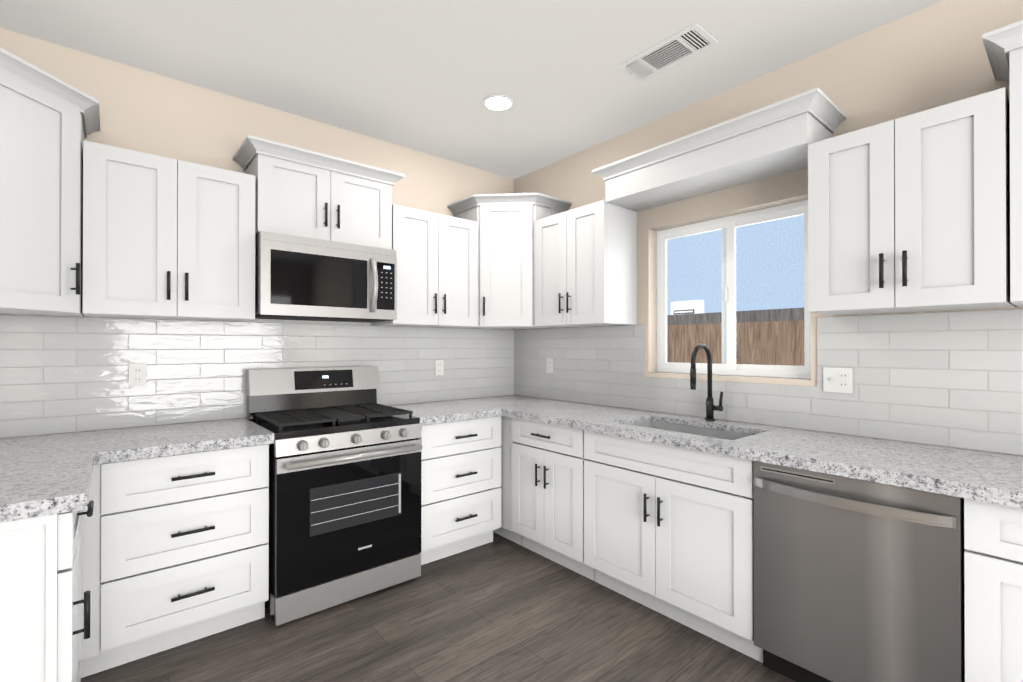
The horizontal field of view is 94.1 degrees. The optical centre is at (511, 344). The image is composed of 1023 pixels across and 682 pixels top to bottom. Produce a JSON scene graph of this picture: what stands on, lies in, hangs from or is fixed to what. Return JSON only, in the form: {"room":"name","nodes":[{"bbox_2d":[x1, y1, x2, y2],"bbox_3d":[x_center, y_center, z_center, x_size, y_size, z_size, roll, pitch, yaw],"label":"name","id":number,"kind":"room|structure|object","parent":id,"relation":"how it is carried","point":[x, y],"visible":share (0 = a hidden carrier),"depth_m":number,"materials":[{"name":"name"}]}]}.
{"room":"kitchen","nodes":[
{"label":"kitchen","id":0,"kind":"room"},
{"bbox_2d":[0,28,513,437],"bbox_3d":[-1.304,-0.039,3.024,3.625,2.745,0.148,0,0,-40],"label":"wall","id":1,"kind":"structure","parent":0,"point":[59,374],"depth_m":2.60,"materials":[{"name":"white tile"}]},
{"bbox_2d":[0,47,99,316],"bbox_3d":[-2.062,-0.601,1.859,0.680,0.930,0.680,0,0,-40],"label":"upper cabinet","id":2,"kind":"object","parent":1,"relation":"attached to","point":[49,123],"visible":1,"depth_m":1.89,"materials":[{"name":"white paint"}]},
{"bbox_2d":[129,363,146,386],"bbox_3d":[-1.901,0.153,2.422,0.072,0.116,0.007,0,0,-40],"label":"electrical outlet","id":3,"kind":"object","parent":1,"relation":"attached to","point":[138,374],"visible":1,"depth_m":2.42,"materials":[{"name":"white plastic"}]},
{"bbox_2d":[83,140,254,321],"bbox_3d":[-1.685,-0.509,2.380,0.671,0.750,0.365,0,0,-40],"label":"upper cabinet","id":4,"kind":"object","parent":1,"relation":"attached to","point":[168,238],"visible":1,"depth_m":2.24,"materials":[{"name":"white paint"}]},
{"bbox_2d":[233,135,404,248],"bbox_3d":[-1.124,-0.827,2.837,0.873,0.470,0.386,0,0,-40],"label":"upper cabinet","id":5,"kind":"object","parent":1,"relation":"attached to","point":[301,192],"visible":0.83,"depth_m":2.69,"materials":[{"name":"white paint"}]},
{"bbox_2d":[255,231,396,322],"bbox_3d":[-1.098,-0.366,2.804,0.756,0.432,0.448,0,0,-40],"label":"over-the-range microwave","id":6,"kind":"object","parent":1,"relation":"attached to","point":[304,278],"visible":0.98,"depth_m":2.64,"materials":[{"name":"silver metal"}]},
{"bbox_2d":[371,204,477,327],"bbox_3d":[-0.583,-0.505,3.302,0.657,0.750,0.365,0,0,-40],"label":"upper cabinet","id":7,"kind":"object","parent":1,"relation":"attached to","point":[437,270],"visible":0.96,"depth_m":3.18,"materials":[{"name":"white paint"}]},
{"bbox_2d":[435,360,443,375],"bbox_3d":[-0.538,0.171,3.562,0.072,0.116,0.007,0,0,-40],"label":"electrical outlet","id":8,"kind":"object","parent":1,"relation":"attached to","point":[439,367],"visible":1,"depth_m":3.56,"materials":[{"name":"white plastic"}]},
{"bbox_2d":[447,193,570,329],"bbox_3d":[-0.021,-0.594,3.578,0.664,0.930,0.664,0,0,-40],"label":"upper cabinet","id":9,"kind":"object","parent":1,"relation":"attached to","point":[505,261],"visible":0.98,"depth_m":3.39,"materials":[{"name":"white paint"}]},
{"bbox_2d":[81,532,795,681],"bbox_3d":[0.728,1.354,0.590,3.625,0.060,6.480,0,0,-40],"label":"floor","id":10,"kind":"structure","parent":0,"point":[499,608],"depth_m":2.13,"materials":[{"name":"wood"}]},
{"bbox_2d":[0,500,93,681],"bbox_3d":[-1.668,0.893,1.383,0.682,0.867,0.685,0,0,-40],"label":"base cabinet","id":11,"kind":"object","parent":10,"relation":"on","point":[41,602],"visible":0.88,"depth_m":1.28,"materials":[{"name":"white paint"}]},
{"bbox_2d":[0,447,103,522],"bbox_3d":[-1.637,0.436,1.354,0.690,0.045,0.620,0,0,-40],"label":"countertop","id":12,"kind":"structure","parent":11,"relation":"on","point":[45,475],"depth_m":1.43,"materials":[{"name":"grey stone"}]},
{"bbox_2d":[81,444,268,677],"bbox_3d":[-1.589,0.896,2.262,0.672,0.867,0.660,0,0,-40],"label":"drawers","id":13,"kind":"object","parent":10,"relation":"on","point":[175,550],"visible":0.83,"depth_m":2.02,"materials":[{"name":"white paint"}]},
{"bbox_2d":[0,418,273,463],"bbox_3d":[-1.825,0.438,2.062,1.312,0.045,0.653,0,0,-40],"label":"countertop","id":14,"kind":"structure","parent":13,"relation":"on","point":[143,442],"depth_m":2.09,"materials":[{"name":"grey stone"}]},
{"bbox_2d":[246,366,422,625],"bbox_3d":[-0.993,0.736,2.686,0.762,1.191,0.720,0,0,-40],"label":"steel gas range","id":15,"kind":"object","parent":10,"relation":"on","point":[345,449],"visible":0.98,"depth_m":2.47,"materials":[{"name":"black metal"}]},
{"bbox_2d":[419,416,500,564],"bbox_3d":[-0.493,0.900,3.179,0.630,0.867,0.660,0,0,-40],"label":"drawers","id":16,"kind":"object","parent":10,"relation":"on","point":[460,486],"visible":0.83,"depth_m":2.95,"materials":[{"name":"white paint"}]},
{"bbox_2d":[388,399,499,425],"bbox_3d":[-0.507,0.443,3.165,0.592,0.045,0.652,0,0,-40],"label":"countertop","id":17,"kind":"structure","parent":16,"relation":"on","point":[436,412],"depth_m":3.04,"materials":[{"name":"grey stone"}]},
{"bbox_2d":[493,416,521,544],"bbox_3d":[0.013,0.902,3.574,0.610,0.867,0.706,0,0,-40],"label":"cabinet filler","id":18,"kind":"object","parent":10,"relation":"on","point":[505,530],"visible":0.07,"depth_m":3.17,"materials":[{"name":"white paint"}]},
{"bbox_2d":[511,418,594,580],"bbox_3d":[0.420,0.899,3.048,0.660,0.867,0.615,0,0,-40],"label":"base cabinet","id":19,"kind":"object","parent":10,"relation":"on","point":[547,490],"visible":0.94,"depth_m":2.83,"materials":[{"name":"white paint"}]},
{"bbox_2d":[584,422,763,662],"bbox_3d":[0.911,0.897,2.461,0.660,0.867,0.902,0,0,-40],"label":"base cabinet","id":20,"kind":"object","parent":10,"relation":"on","point":[669,531],"visible":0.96,"depth_m":2.20,"materials":[{"name":"white paint"}]},
{"bbox_2d":[464,395,1022,508],"bbox_3d":[0.965,0.440,2.384,0.664,0.045,3.740,0,0,-40],"label":"countertop","id":21,"kind":"structure","parent":20,"relation":"on","point":[990,477],"depth_m":1.91,"materials":[{"name":"grey stone"}]},
{"bbox_2d":[629,420,752,439],"bbox_3d":[0.896,0.558,2.449,0.383,0.218,0.674,0,0,-40],"label":"sink","id":22,"kind":"object","parent":21,"relation":"in","point":[722,434],"visible":0.02,"depth_m":2.62,"materials":[{"name":"grey metal"}]},
{"bbox_2d":[690,344,722,420],"bbox_3d":[1.051,0.205,2.570,0.218,0.424,0.100,0,0,-40],"label":"gooseneck faucet","id":23,"kind":"object","parent":21,"relation":"on","point":[711,407],"visible":1,"depth_m":2.62,"materials":[{"name":"black metal"}]},
{"bbox_2d":[753,461,964,681],"bbox_3d":[1.380,0.897,1.858,0.680,0.860,0.610,0,0,-40],"label":"stainless steel dishwasher","id":24,"kind":"object","parent":10,"relation":"on","point":[856,580],"visible":0.9,"depth_m":1.65,"materials":[{"name":"silver metal"}]},
{"bbox_2d":[964,498,1022,681],"bbox_3d":[1.826,0.893,1.369,0.660,0.867,0.699,0,0,-40],"label":"base cabinet","id":25,"kind":"object","parent":10,"relation":"on","point":[993,559],"visible":0.73,"depth_m":1.40,"materials":[{"name":"white paint"}]},
{"bbox_2d":[0,0,942,178],"bbox_3d":[0.728,-1.451,0.602,3.625,0.060,6.480,0,0,-40],"label":"ceiling","id":26,"kind":"structure","parent":0,"point":[426,76],"depth_m":2.31,"materials":[{"name":"grey paint"}]},
{"bbox_2d":[483,94,513,111],"bbox_3d":[-0.076,-1.408,2.777,0.184,0.008,0.184,0,0,-40],"label":"led","id":27,"kind":"object","parent":26,"relation":"attached to","point":[498,102],"visible":1,"depth_m":2.76,"materials":[{"name":"white plastic"}]},
{"bbox_2d":[618,23,718,81],"bbox_3d":[0.754,-1.402,2.319,0.210,0.022,0.420,0,0,-40],"label":"ceiling vent","id":28,"kind":"object","parent":26,"relation":"in","point":[692,40],"visible":0.98,"depth_m":2.30,"materials":[{"name":"white plastic"}]},
{"bbox_2d":[512,0,1022,455],"bbox_3d":[2.061,-0.044,1.712,0.148,2.745,6.200,0,0,-40],"label":"wall","id":29,"kind":"structure","parent":0,"point":[951,379],"depth_m":2.21,"materials":[{"name":"white tile"}]},
{"bbox_2d":[546,358,552,372],"bbox_3d":[0.296,0.162,3.698,0.007,0.116,0.072,0,0,-40],"label":"electrical outlet","id":30,"kind":"object","parent":29,"relation":"attached to","point":[549,365],"visible":1,"depth_m":3.69,"materials":[{"name":"white plastic"}]},
{"bbox_2d":[534,200,636,327],"bbox_3d":[0.473,-0.505,3.220,0.365,0.750,0.625,0,0,-40],"label":"upper cabinet","id":31,"kind":"object","parent":29,"relation":"attached to","point":[585,265],"visible":1,"depth_m":3.05,"materials":[{"name":"white paint"}]},
{"bbox_2d":[592,87,846,210],"bbox_3d":[1.023,-0.966,2.556,0.378,0.195,1.212,0,0,-40],"label":"valance board","id":32,"kind":"object","parent":29,"relation":"attached to","point":[774,139],"visible":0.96,"depth_m":2.36,"materials":[{"name":"white paint"}]},
{"bbox_2d":[657,200,810,378],"bbox_3d":[1.249,-0.281,2.747,0.055,0.907,0.912,0,0,-40],"label":"window","id":33,"kind":"structure","parent":29,"relation":"in","point":[727,226],"depth_m":2.72,"materials":[{"name":"white plastic"}]},
{"bbox_2d":[823,367,852,392],"bbox_3d":[1.524,0.166,2.226,0.014,0.116,0.116,0,0,-40],"label":"outlet","id":34,"kind":"object","parent":29,"relation":"attached to","point":[838,380],"visible":1,"depth_m":2.23,"materials":[{"name":"white plastic"}]},
{"bbox_2d":[808,87,1014,314],"bbox_3d":[1.571,-0.501,1.908,0.365,0.720,0.592,0,0,-40],"label":"upper cabinet","id":35,"kind":"object","parent":29,"relation":"attached to","point":[910,213],"visible":1,"depth_m":1.77,"materials":[{"name":"white paint"}]},
{"bbox_2d":[982,20,1022,306],"bbox_3d":[1.938,-0.590,1.454,0.386,0.895,0.677,0,0,-40],"label":"upper cabinet","id":36,"kind":"object","parent":29,"relation":"attached to","point":[1003,46],"visible":1,"depth_m":1.57,"materials":[{"name":"white paint"}]},
{"label":"outside","id":37,"kind":"structure","parent":0,"visible":0},
{"bbox_2d":[667,215,803,314],"bbox_3d":[3.583,-1.159,4.751,0.238,7.000,9.500,0,0,-40],"label":"sky","id":38,"kind":"structure","parent":37,"point":[705,277],"depth_m":5.70,"materials":[{"name":"blue"}]},
{"bbox_2d":[667,307,804,365],"bbox_3d":[2.265,0.824,3.784,0.090,2.227,5.922,0,0,-40],"label":"fence","id":39,"kind":"object","parent":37,"point":[790,339],"depth_m":4.07,"materials":[{"name":"brown wood"}]}
]}

